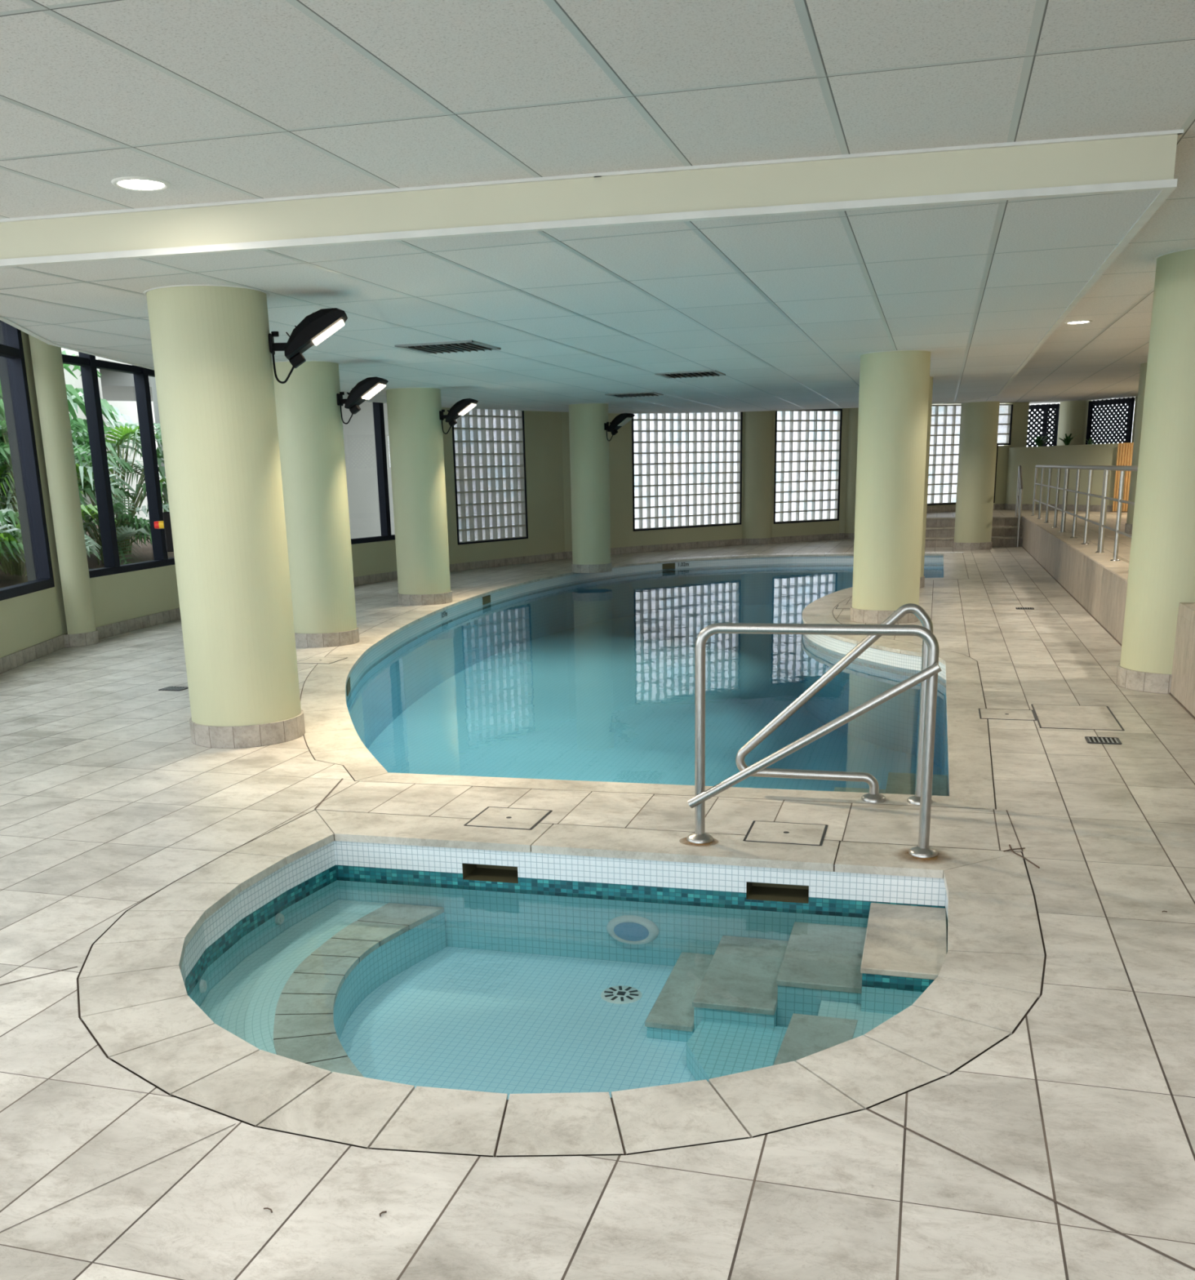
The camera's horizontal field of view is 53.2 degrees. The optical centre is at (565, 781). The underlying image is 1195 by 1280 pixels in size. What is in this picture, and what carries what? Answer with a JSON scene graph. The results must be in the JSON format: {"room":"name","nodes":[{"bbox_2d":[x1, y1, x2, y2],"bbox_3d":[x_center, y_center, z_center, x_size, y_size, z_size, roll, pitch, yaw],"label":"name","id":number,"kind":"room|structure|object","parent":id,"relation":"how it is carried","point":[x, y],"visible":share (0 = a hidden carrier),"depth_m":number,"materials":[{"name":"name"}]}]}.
{"room":"indoor swimming pool","nodes":[
{"label":"indoor swimming pool","id":0,"kind":"room"},
{"bbox_2d":[0,330,396,657],"bbox_3d":[-4.751,-2.043,8.222,1.440,3.020,21.486,1,15,10],"label":"wall","id":1,"kind":"structure","parent":0,"point":[28,620],"depth_m":11.73,"materials":[{"name":"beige paint"}]},
{"bbox_2d":[0,320,54,600],"bbox_3d":[-4.704,-2.462,8.800,0.241,2.420,4.455,-3,15,-5],"label":"window","id":2,"kind":"structure","parent":1,"relation":"in","point":[13,375],"depth_m":10.76,"materials":[{"name":"black metal"}]},
{"bbox_2d":[28,334,99,647],"bbox_3d":[-4.782,-2.759,11.138,0.458,2.950,0.458,3,15,17],"label":"column","id":3,"kind":"structure","parent":1,"relation":"attached to","point":[46,359],"depth_m":11.02,"materials":[{"name":"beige paint"}]},
{"bbox_2d":[62,351,175,577],"bbox_3d":[-4.564,-3.385,12.318,0.120,2.360,2.208,1,15,10],"label":"window","id":4,"kind":"structure","parent":1,"relation":"in","point":[89,365],"depth_m":12.06,"materials":[{"name":"black metal"}]},
{"bbox_2d":[351,402,395,544],"bbox_3d":[-3.046,-4.551,16.716,0.120,2.380,3.019,6,16,26],"label":"window","id":5,"kind":"structure","parent":1,"relation":"in","point":[378,407],"depth_m":17.41,"materials":[{"name":"black metal"}]},
{"bbox_2d":[0,570,397,674],"bbox_3d":[-4.612,-0.631,8.538,1.258,0.120,21.440,1,15,10],"label":"baseboard","id":6,"kind":"structure","parent":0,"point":[17,659],"depth_m":12.07,"materials":[{"name":"tile"}]},
{"bbox_2d":[0,190,1160,413],"bbox_3d":[0.862,-4.500,13.293,8.070,0.020,17.700,3,15,17],"label":"ceiling","id":7,"kind":"structure","parent":0,"point":[786,307],"depth_m":7.10,"materials":[{"name":"tile"}]},
{"bbox_2d":[394,340,500,354],"bbox_3d":[-0.919,-3.428,9.411,0.640,0.028,0.640,3,15,17],"label":"ceiling vent","id":8,"kind":"object","parent":7,"relation":"in","point":[463,346],"visible":1,"depth_m":9.34,"materials":[{"name":"grey metal"}]},
{"bbox_2d":[604,391,663,397],"bbox_3d":[0.918,-5.117,15.760,0.640,0.028,0.640,3,15,17],"label":"ceiling vent","id":9,"kind":"object","parent":7,"relation":"in","point":[642,393],"visible":1,"depth_m":15.68,"materials":[{"name":"grey metal"}]},
{"bbox_2d":[654,369,725,378],"bbox_3d":[1.339,-4.339,12.699,0.640,0.028,0.640,3,15,17],"label":"ceiling vent","id":10,"kind":"object","parent":7,"relation":"in","point":[713,373],"visible":1,"depth_m":12.66,"materials":[{"name":"grey metal"}]},
{"bbox_2d":[0,538,1194,1279],"bbox_3d":[0.145,-1.625,12.121,10.050,0.002,31.100,3,15,17],"label":"floor","id":11,"kind":"structure","parent":0,"point":[1064,1149],"depth_m":2.98,"materials":[{"name":"tile"}]},
{"bbox_2d":[158,686,188,691],"bbox_3d":[-2.888,-0.690,8.813,0.182,0.005,0.152,3,15,17],"label":"floor drain","id":12,"kind":"object","parent":11,"relation":"on","point":[168,688],"visible":0.91,"depth_m":8.81,"materials":[{"name":"grey metal"}]},
{"bbox_2d":[143,284,305,748],"bbox_3d":[-1.918,-1.465,6.798,0.658,2.462,0.658,3,15,17],"label":"column","id":13,"kind":"structure","parent":11,"relation":"on","point":[212,356],"depth_m":6.54,"materials":[{"name":"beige paint"}]},
{"bbox_2d":[154,511,173,551],"bbox_3d":[-2.266,-1.412,6.734,0.098,0.220,0.090,-5,15,-15],"label":"emergency stop button","id":14,"kind":"object","parent":13,"relation":"attached to","point":[166,523],"visible":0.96,"depth_m":6.70,"materials":[{"name":"black plastic"}]},
{"bbox_2d":[268,307,347,383],"bbox_3d":[-1.418,-2.416,6.620,0.429,0.383,0.230,-3,15,-7],"label":"floodlight","id":15,"kind":"object","parent":13,"relation":"attached to","point":[317,326],"visible":1,"depth_m":6.51,"materials":[{"name":"black plastic"}]},
{"bbox_2d":[271,360,359,647],"bbox_3d":[-2.273,-2.489,10.801,0.638,2.462,0.638,3,15,17],"label":"column","id":16,"kind":"structure","parent":11,"relation":"on","point":[310,431],"depth_m":10.56,"materials":[{"name":"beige paint"}]},
{"bbox_2d":[336,377,388,424],"bbox_3d":[-1.784,-3.354,10.494,0.429,0.383,0.230,1,15,9],"label":"floodlight","id":17,"kind":"object","parent":16,"relation":"attached to","point":[367,388],"visible":1,"depth_m":10.40,"materials":[{"name":"black plastic"}]},
{"bbox_2d":[297,657,346,663],"bbox_3d":[-2.055,-1.022,10.015,0.339,0.004,0.334,3,15,17],"label":"access cover","id":18,"kind":"object","parent":11,"relation":"on","point":[312,660],"visible":0.92,"depth_m":10.01,"materials":[{"name":"tile"}]},
{"bbox_2d":[385,386,452,605],"bbox_3d":[-1.731,-3.370,14.159,0.658,2.462,0.658,3,15,17],"label":"column","id":19,"kind":"structure","parent":11,"relation":"on","point":[415,434],"depth_m":13.91,"materials":[{"name":"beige paint"}]},
{"bbox_2d":[439,398,478,434],"bbox_3d":[-1.235,-4.241,13.831,0.429,0.383,0.230,1,15,11],"label":"floodlight","id":20,"kind":"object","parent":19,"relation":"attached to","point":[462,406],"visible":1,"depth_m":13.74,"materials":[{"name":"black plastic"}]},
{"bbox_2d":[76,808,1046,1157],"bbox_3d":[-0.069,0.744,3.929,3.340,0.480,2.800,3,15,17],"label":"pool","id":21,"kind":"object","parent":11,"relation":"in","point":[381,981],"visible":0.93,"depth_m":4.24,"materials":[{"name":"stone"}]},
{"bbox_2d":[463,806,552,830],"bbox_3d":[-0.248,0.158,5.252,0.309,0.004,0.304,3,15,17],"label":"access cover","id":22,"kind":"object","parent":21,"relation":"on","point":[491,816],"visible":1,"depth_m":5.24,"materials":[{"name":"stone"}]},
{"bbox_2d":[188,880,947,1099],"bbox_3d":[-0.075,0.848,3.959,2.570,0.265,2.000,3,15,17],"label":"basin","id":23,"kind":"object","parent":21,"relation":"in","point":[467,987],"depth_m":4.44,"materials":[{"name":"blue liquid"}]},
{"bbox_2d":[606,915,658,944],"bbox_3d":[0.270,0.602,4.823,0.216,0.121,0.034,3,15,17],"label":"underwater light","id":24,"kind":"object","parent":21,"relation":"attached to","point":[620,929],"depth_m":4.81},
{"bbox_2d":[686,622,942,857],"bbox_3d":[0.956,-0.170,4.628,0.982,0.886,0.110,3,15,17],"label":"handrail","id":25,"kind":"object","parent":21,"relation":"on","point":[930,673],"visible":1,"depth_m":4.56,"materials":[{"name":"silver metal"}]},
{"bbox_2d":[568,403,612,573],"bbox_3d":[0.379,-4.439,18.078,0.616,2.462,0.616,3,15,17],"label":"column","id":26,"kind":"structure","parent":11,"relation":"on","point":[588,442],"depth_m":17.85,"materials":[{"name":"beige paint"}]},
{"bbox_2d":[604,413,635,440],"bbox_3d":[0.792,-5.239,17.602,0.429,0.383,0.230,7,17,30],"label":"floodlight","id":27,"kind":"object","parent":26,"relation":"attached to","point":[623,419],"visible":1,"depth_m":17.52,"materials":[{"name":"black plastic"}]},
{"bbox_2d":[300,552,996,809],"bbox_3d":[1.340,-1.616,13.664,6.594,0.850,16.666,3,15,17],"label":"swimming pool","id":28,"kind":"object","parent":11,"relation":"in","point":[605,702],"visible":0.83,"depth_m":11.12,"materials":[{"name":"stone"}]},
{"bbox_2d":[346,608,949,795],"bbox_3d":[1.335,-1.499,13.630,5.730,0.642,15.920,3,15,17],"label":"basin","id":29,"kind":"object","parent":28,"relation":"in","point":[606,697],"depth_m":11.62,"materials":[{"name":"blue tile"}]},
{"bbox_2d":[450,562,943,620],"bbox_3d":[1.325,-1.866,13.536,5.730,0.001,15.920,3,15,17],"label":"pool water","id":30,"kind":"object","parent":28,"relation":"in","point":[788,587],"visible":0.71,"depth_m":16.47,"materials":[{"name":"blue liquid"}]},
{"bbox_2d":[735,603,933,804],"bbox_3d":[1.204,-0.356,5.330,0.881,0.883,0.108,3,15,17],"label":"pool handrail","id":31,"kind":"object","parent":28,"relation":"on","point":[873,796],"visible":0.89,"depth_m":5.34,"materials":[{"name":"silver metal"}]},
{"bbox_2d":[742,820,827,845],"bbox_3d":[0.914,0.210,4.928,0.314,0.004,0.294,3,15,17],"label":"access cover","id":32,"kind":"object","parent":11,"relation":"on","point":[799,833],"visible":1,"depth_m":4.92,"materials":[{"name":"stone"}]},
{"bbox_2d":[835,604,852,608],"bbox_3d":[3.080,-1.876,12.782,0.329,0.003,0.354,3,15,17],"label":"access cover","id":33,"kind":"object","parent":11,"relation":"on","point":[839,606],"visible":0.41,"depth_m":12.79,"materials":[{"name":"tile"}]},
{"bbox_2d":[849,350,932,623],"bbox_3d":[3.093,-2.778,11.353,0.658,2.462,0.658,3,15,17],"label":"column","id":34,"kind":"structure","parent":11,"relation":"on","point":[894,393],"depth_m":11.10,"materials":[{"name":"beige paint"}]},
{"bbox_2d":[920,376,934,587],"bbox_3d":[4.096,-3.621,14.512,0.648,2.462,0.648,3,15,17],"label":"column","id":35,"kind":"structure","parent":11,"relation":"on","point":[931,385],"depth_m":14.33,"materials":[{"name":"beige paint"}]},
{"bbox_2d":[924,515,1022,547],"bbox_3d":[6.906,-4.589,21.889,2.780,0.502,0.770,3,15,17],"label":"staircase","id":36,"kind":"structure","parent":11,"relation":"on","point":[940,531],"depth_m":21.67,"materials":[{"name":"tile"}]},
{"bbox_2d":[952,400,999,550],"bbox_3d":[7.127,-5.291,20.664,0.648,2.462,0.648,3,15,17],"label":"column","id":37,"kind":"structure","parent":11,"relation":"on","point":[979,424],"depth_m":20.44,"materials":[{"name":"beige paint"}]},
{"bbox_2d":[978,708,1036,720],"bbox_3d":[2.641,-0.405,7.126,0.314,0.004,0.314,3,15,17],"label":"access cover","id":38,"kind":"object","parent":11,"relation":"on","point":[986,713],"visible":1,"depth_m":7.11,"materials":[{"name":"tile"}]},
{"bbox_2d":[1015,465,1022,546],"bbox_3d":[8.147,-4.962,21.399,0.048,1.402,0.898,3,15,17],"label":"stair handrail","id":39,"kind":"object","parent":11,"relation":"on","point":[1020,485],"visible":1,"depth_m":21.14,"materials":[{"name":"silver metal"}]},
{"bbox_2d":[1003,844,1039,868],"bbox_3d":[1.732,0.279,4.548,0.090,0.013,0.277,1,15,8],"label":"tie","id":40,"kind":"object","parent":11,"relation":"on","point":[1011,849],"visible":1,"depth_m":4.57,"materials":[{"name":"grey"}]},
{"bbox_2d":[1015,607,1034,609],"bbox_3d":[4.719,-1.781,12.233,0.172,0.005,0.132,3,15,17],"label":"floor drain","id":41,"kind":"object","parent":11,"relation":"on","point":[1027,608],"visible":1,"depth_m":12.23,"materials":[{"name":"black metal"}]},
{"bbox_2d":[1031,704,1124,730],"bbox_3d":[2.999,-0.384,7.008,0.439,0.003,0.714,3,15,17],"label":"access cover","id":42,"kind":"object","parent":11,"relation":"on","point":[1049,716],"visible":1,"depth_m":6.98,"materials":[{"name":"tile"}]},
{"bbox_2d":[1084,736,1121,744],"bbox_3d":[2.884,-0.223,6.390,0.167,0.005,0.152,3,15,17],"label":"floor drain","id":43,"kind":"object","parent":11,"relation":"on","point":[1091,740],"visible":1,"depth_m":6.38,"materials":[{"name":"black metal"}]},
{"bbox_2d":[1022,546,1194,719],"bbox_3d":[4.322,-0.948,9.043,0.030,0.009,27.500,3,15,17],"label":"trim","id":44,"kind":"structure","parent":11,"relation":"on","point":[1171,694],"depth_m":10.28,"materials":[{"name":"tile"}]},
{"bbox_2d":[1115,247,1194,693],"bbox_3d":[3.980,-1.922,7.561,0.668,2.652,0.668,3,15,17],"label":"column","id":45,"kind":"structure","parent":11,"relation":"on","point":[1162,571],"depth_m":7.41,"materials":[{"name":"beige paint"}]},
{"bbox_2d":[0,0,1194,404],"bbox_3d":[2.470,-4.341,11.748,11.950,0.020,33.100,3,15,17],"label":"ceiling","id":46,"kind":"structure","parent":0,"point":[215,100],"depth_m":3.85,"materials":[{"name":"tile"}]},
{"bbox_2d":[111,176,170,191],"bbox_3d":[-1.724,-2.430,4.847,0.230,0.010,0.230,3,15,17],"label":"recessed light","id":47,"kind":"object","parent":46,"relation":"in","point":[145,184],"visible":1,"depth_m":4.83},
{"bbox_2d":[118,179,164,189],"bbox_3d":[-1.724,-2.429,4.847,0.176,0.001,0.176,3,15,17],"label":"diffuser","id":48,"kind":"object","parent":47,"relation":"attached to","point":[132,184],"depth_m":4.85,"materials":[{"name":"white plastic"}]},
{"bbox_2d":[0,134,1177,259],"bbox_3d":[0.854,-4.760,13.225,8.070,0.558,17.700,3,15,17],"label":"beam","id":49,"kind":"structure","parent":46,"relation":"attached to","point":[1148,157],"depth_m":4.91,"materials":[{"name":"beige paint"}]},
{"bbox_2d":[1064,320,1092,324],"bbox_3d":[4.559,-4.083,10.588,0.230,0.010,0.230,3,15,17],"label":"recessed light","id":50,"kind":"object","parent":46,"relation":"in","point":[1077,322],"visible":1,"depth_m":10.57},
{"bbox_2d":[1068,321,1088,323],"bbox_3d":[4.559,-4.082,10.588,0.176,0.001,0.176,3,15,17],"label":"diffuser","id":51,"kind":"object","parent":50,"relation":"attached to","point":[1074,322],"depth_m":10.61,"materials":[{"name":"white plastic"}]},
{"bbox_2d":[441,395,1137,564],"bbox_3d":[4.452,-5.946,22.368,15.580,3.020,3.833,-6,15,-18],"label":"wall","id":52,"kind":"structure","parent":0,"point":[547,433],"depth_m":21.15,"materials":[{"name":"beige paint"}]},
{"bbox_2d":[452,408,528,544],"bbox_3d":[-1.243,-5.064,19.515,0.105,2.216,1.735,10,18,37],"label":"window","id":53,"kind":"structure","parent":52,"relation":"in","point":[489,453],"depth_m":19.55,"materials":[{"name":"white glass"}]},
{"bbox_2d":[0,128,1184,413],"bbox_3d":[0.861,-4.578,13.268,8.100,0.196,17.732,3,15,17],"label":"trim","id":54,"kind":"structure","parent":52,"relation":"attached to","point":[1166,187],"depth_m":4.96,"materials":[{"name":"white paint"}]},
{"bbox_2d":[631,412,742,531],"bbox_3d":[2.342,-6.001,22.814,2.744,2.221,0.105,-11,17,-34],"label":"window","id":55,"kind":"structure","parent":52,"relation":"in","point":[687,467],"depth_m":22.82,"materials":[{"name":"white glass"}]},
{"bbox_2d":[449,503,1004,572],"bbox_3d":[4.484,-4.757,22.560,15.299,0.620,3.651,-6,15,-18],"label":"baseboard","id":56,"kind":"structure","parent":52,"relation":"attached to","point":[555,556],"depth_m":22.69,"materials":[{"name":"tile"}]},
{"bbox_2d":[742,410,773,544],"bbox_3d":[3.795,-6.248,23.748,0.688,2.950,0.688,3,15,17],"label":"column","id":57,"kind":"structure","parent":52,"relation":"attached to","point":[757,425],"depth_m":23.52,"materials":[{"name":"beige paint"}]},
{"bbox_2d":[773,408,842,524],"bbox_3d":[4.896,-6.400,24.158,1.683,2.216,0.105,-9,16,-27],"label":"window","id":58,"kind":"structure","parent":52,"relation":"in","point":[808,442],"depth_m":24.18,"materials":[{"name":"white glass"}]},
{"bbox_2d":[844,407,858,539],"bbox_3d":[6.023,-6.523,24.576,0.508,2.950,0.508,3,15,17],"label":"column","id":59,"kind":"structure","parent":52,"relation":"attached to","point":[853,415],"depth_m":24.45,"materials":[{"name":"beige paint"}]},
{"bbox_2d":[927,404,1013,505],"bbox_3d":[8.291,-6.750,24.585,1.996,1.981,0.105,-6,15,-16],"label":"window","id":60,"kind":"structure","parent":52,"relation":"in","point":[945,419],"depth_m":24.50,"materials":[{"name":"white glass"}]},
{"bbox_2d":[926,509,1132,580],"bbox_3d":[5.329,-1.847,11.434,6.040,0.500,32.850,3,15,17],"label":"floor","id":61,"kind":"structure","parent":0,"point":[1121,567],"depth_m":16.33,"materials":[{"name":"tile"}]},
{"bbox_2d":[1004,443,1118,511],"bbox_3d":[10.501,-6.143,24.032,3.164,1.250,3.951,4,16,22],"label":"wall","id":62,"kind":"structure","parent":61,"relation":"on","point":[1028,457],"depth_m":23.62,"materials":[{"name":"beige paint"}]},
{"bbox_2d":[1027,435,1057,446],"bbox_3d":[9.846,-6.982,24.594,0.692,0.308,0.638,5,16,24],"label":"plant","id":63,"kind":"object","parent":62,"relation":"on","point":[1039,442],"visible":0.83,"depth_m":24.55,"materials":[{"name":"green plant"}]},
{"bbox_2d":[1026,403,1059,447],"bbox_3d":[9.993,-7.543,25.404,0.994,0.972,0.090,6,16,28],"label":"lattice screen","id":64,"kind":"object","parent":62,"relation":"on","point":[1046,408],"visible":0.42,"depth_m":25.27,"materials":[{"name":"black metal"}]},
{"bbox_2d":[1057,433,1084,445],"bbox_3d":[10.118,-6.855,24.038,0.524,0.326,0.784,9,18,34],"label":"plant","id":65,"kind":"object","parent":62,"relation":"on","point":[1067,441],"visible":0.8,"depth_m":24.00,"materials":[{"name":"green plant"}]},
{"bbox_2d":[1086,438,1095,444],"bbox_3d":[10.532,-6.750,23.797,0.462,0.221,0.250,-2,14,0],"label":"plant","id":66,"kind":"object","parent":62,"relation":"on","point":[1090,442],"visible":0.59,"depth_m":23.80,"materials":[{"name":"green plant"}]},
{"bbox_2d":[1085,396,1135,444],"bbox_3d":[11.042,-7.260,24.177,0.060,0.982,1.109,-8,16,-24],"label":"lattice screen","id":67,"kind":"object","parent":62,"relation":"on","point":[1130,402],"visible":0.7,"depth_m":24.13,"materials":[{"name":"black metal"}]},
{"bbox_2d":[1057,400,1092,445],"bbox_3d":[10.672,-6.888,25.095,0.620,2.152,0.620,3,15,17],"label":"pier","id":68,"kind":"object","parent":61,"relation":"on","point":[1073,416],"visible":0.36,"depth_m":24.69,"materials":[{"name":"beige paint"}]},
{"bbox_2d":[1031,465,1137,570],"bbox_3d":[6.609,-3.652,15.496,0.090,0.898,13.495,3,15,17],"label":"railing","id":69,"kind":"object","parent":61,"relation":"on","point":[1106,468],"visible":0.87,"depth_m":13.97,"materials":[{"name":"silver metal"}]},
{"bbox_2d":[1021,515,1194,716],"bbox_3d":[4.421,-1.217,8.940,0.241,0.584,27.500,3,15,17],"label":"low wall","id":70,"kind":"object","parent":61,"relation":"attached to","point":[1101,591],"visible":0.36,"depth_m":10.88,"materials":[{"name":"stone"}]},
{"bbox_2d":[1112,442,1133,511],"bbox_3d":[10.463,-5.647,22.094,0.038,1.240,0.549,-13,19,-38],"label":"screen","id":71,"kind":"object","parent":61,"relation":"on","point":[1125,451],"visible":0.41,"depth_m":22.14,"materials":[{"name":"orange wood"}]},
{"bbox_2d":[1124,361,1147,533],"bbox_3d":[7.772,-4.357,15.595,0.648,2.152,0.648,3,15,17],"label":"column","id":72,"kind":"structure","parent":61,"relation":"on","point":[1128,526],"depth_m":15.57,"materials":[{"name":"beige paint"}]},
{"label":"outside","id":73,"kind":"structure","parent":0,"visible":0},
{"bbox_2d":[0,511,174,588],"bbox_3d":[-7.469,-2.603,13.255,6.978,0.990,12.478,0,15,7],"label":"garden bed","id":74,"kind":"object","parent":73,"point":[6,580],"visible":0.04,"depth_m":14.68,"materials":[{"name":"green plant"}]},
{"bbox_2d":[0,380,2,428],"bbox_3d":[-7.183,-3.247,11.156,3.567,2.817,3.007,3,15,17],"label":"leaf plant","id":75,"kind":"object","parent":74,"relation":"on","point":[1,393],"visible":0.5,"depth_m":11.40,"materials":[{"name":"green plant"}]},
{"bbox_2d":[0,442,10,523],"bbox_3d":[-6.955,-2.958,12.623,2.346,1.516,2.360,-7,16,-21],"label":"leaf plant","id":76,"kind":"object","parent":74,"relation":"on","point":[3,445],"visible":0.47,"depth_m":12.67,"materials":[{"name":"green plant"}]},
{"bbox_2d":[0,386,13,471],"bbox_3d":[-7.425,-3.737,13.376,3.301,2.470,3.436,3,15,17],"label":"leaf plant","id":77,"kind":"object","parent":74,"relation":"on","point":[2,416],"visible":0.19,"depth_m":12.87,"materials":[{"name":"green plant"}]},
{"bbox_2d":[0,419,19,529],"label":"leaf plant","id":78,"kind":"object","parent":74,"relation":"on","point":[5,478],"depth_m":12.94,"materials":[{"name":"green plant"}]},
{"bbox_2d":[0,508,25,563],"bbox_3d":[-6.084,-2.276,11.562,2.122,0.882,2.064,3,15,17],"label":"leaf plant","id":79,"kind":"object","parent":74,"relation":"on","point":[11,543],"visible":0.61,"depth_m":11.68,"materials":[{"name":"green plant"}]},
{"bbox_2d":[4,516,21,533],"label":"leaf plant","id":80,"kind":"object","parent":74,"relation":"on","point":[18,525],"depth_m":12.17,"materials":[{"name":"green plant"}]},
{"bbox_2d":[0,539,26,576],"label":"leaf plant","id":81,"kind":"object","parent":74,"relation":"on","point":[19,569],"depth_m":12.74,"materials":[{"name":"green plant"}]},
{"bbox_2d":[0,435,113,527],"bbox_3d":[-7.652,-4.166,16.413,3.000,1.796,2.917,-4,15,-9],"label":"leaf plant","id":82,"kind":"object","parent":74,"relation":"on","point":[82,492],"visible":0.02,"depth_m":16.84,"materials":[{"name":"green plant"}]},
{"bbox_2d":[62,363,92,467],"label":"leaf plant","id":83,"kind":"object","parent":74,"relation":"on","point":[74,398],"depth_m":14.81,"materials":[{"name":"green plant"}]},
{"bbox_2d":[70,417,88,457],"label":"leaf plant","id":84,"kind":"object","parent":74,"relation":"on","point":[77,424],"depth_m":14.18,"materials":[{"name":"green plant"}]},
{"bbox_2d":[72,441,97,528],"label":"leaf plant","id":85,"kind":"object","parent":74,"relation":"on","point":[79,451],"depth_m":13.51,"materials":[{"name":"green plant"}]},
{"bbox_2d":[80,503,98,522],"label":"leaf plant","id":86,"kind":"object","parent":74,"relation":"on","point":[86,509],"depth_m":12.97,"materials":[{"name":"green plant"}]},
{"bbox_2d":[84,533,101,559],"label":"leaf plant","id":87,"kind":"object","parent":74,"relation":"on","point":[91,545],"depth_m":12.61,"materials":[{"name":"green plant"}]},
{"bbox_2d":[82,505,104,565],"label":"leaf plant","id":88,"kind":"object","parent":74,"relation":"on","point":[95,535],"depth_m":14.23,"materials":[{"name":"green plant"}]},
{"bbox_2d":[61,347,130,524],"bbox_3d":[-7.446,-5.272,18.457,1.233,3.300,2.000,0,15,6],"label":"pillar","id":89,"kind":"structure","parent":74,"relation":"on","point":[69,379],"depth_m":17.40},
{"bbox_2d":[100,398,137,456],"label":"leaf plant","id":90,"kind":"object","parent":74,"relation":"on","point":[108,411],"depth_m":15.21,"materials":[{"name":"green plant"}]},
{"bbox_2d":[106,453,137,502],"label":"leaf plant","id":91,"kind":"object","parent":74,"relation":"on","point":[115,489],"depth_m":13.87,"materials":[{"name":"green plant"}]},
{"bbox_2d":[103,419,146,554],"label":"leaf plant","id":92,"kind":"object","parent":74,"relation":"on","point":[126,433],"depth_m":14.93,"materials":[{"name":"green plant"}]},
{"bbox_2d":[112,499,151,564],"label":"leaf plant","id":93,"kind":"object","parent":74,"relation":"on","point":[126,526],"depth_m":13.97,"materials":[{"name":"green plant"}]},
{"bbox_2d":[153,422,169,511],"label":"leaf plant","id":94,"kind":"object","parent":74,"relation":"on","point":[161,468],"depth_m":14.89,"materials":[{"name":"green plant"}]},
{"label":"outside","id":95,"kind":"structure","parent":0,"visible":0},
{"bbox_2d":[99,368,152,401],"bbox_3d":[-7.471,-7.204,20.542,3.000,1.000,3.400,-13,18,-37],"label":"walkway","id":96,"kind":"structure","parent":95,"point":[115,385],"depth_m":19.00,"materials":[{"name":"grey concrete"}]},
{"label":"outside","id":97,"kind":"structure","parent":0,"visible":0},
{"bbox_2d":[150,376,395,538],"bbox_3d":[-4.170,-5.656,21.000,0.250,3.600,9.000,4,15,19],"label":"wall","id":98,"kind":"structure","parent":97,"point":[359,442],"depth_m":21.91,"materials":[{"name":"white paint"}]},
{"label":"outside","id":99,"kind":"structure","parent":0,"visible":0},
{"bbox_2d":[0,398,164,523],"bbox_3d":[-11.447,-5.207,18.430,0.300,4.400,22.000,5,16,23],"label":"wall","id":100,"kind":"structure","parent":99,"point":[129,408],"depth_m":24.02,"materials":[{"name":"white paint"}]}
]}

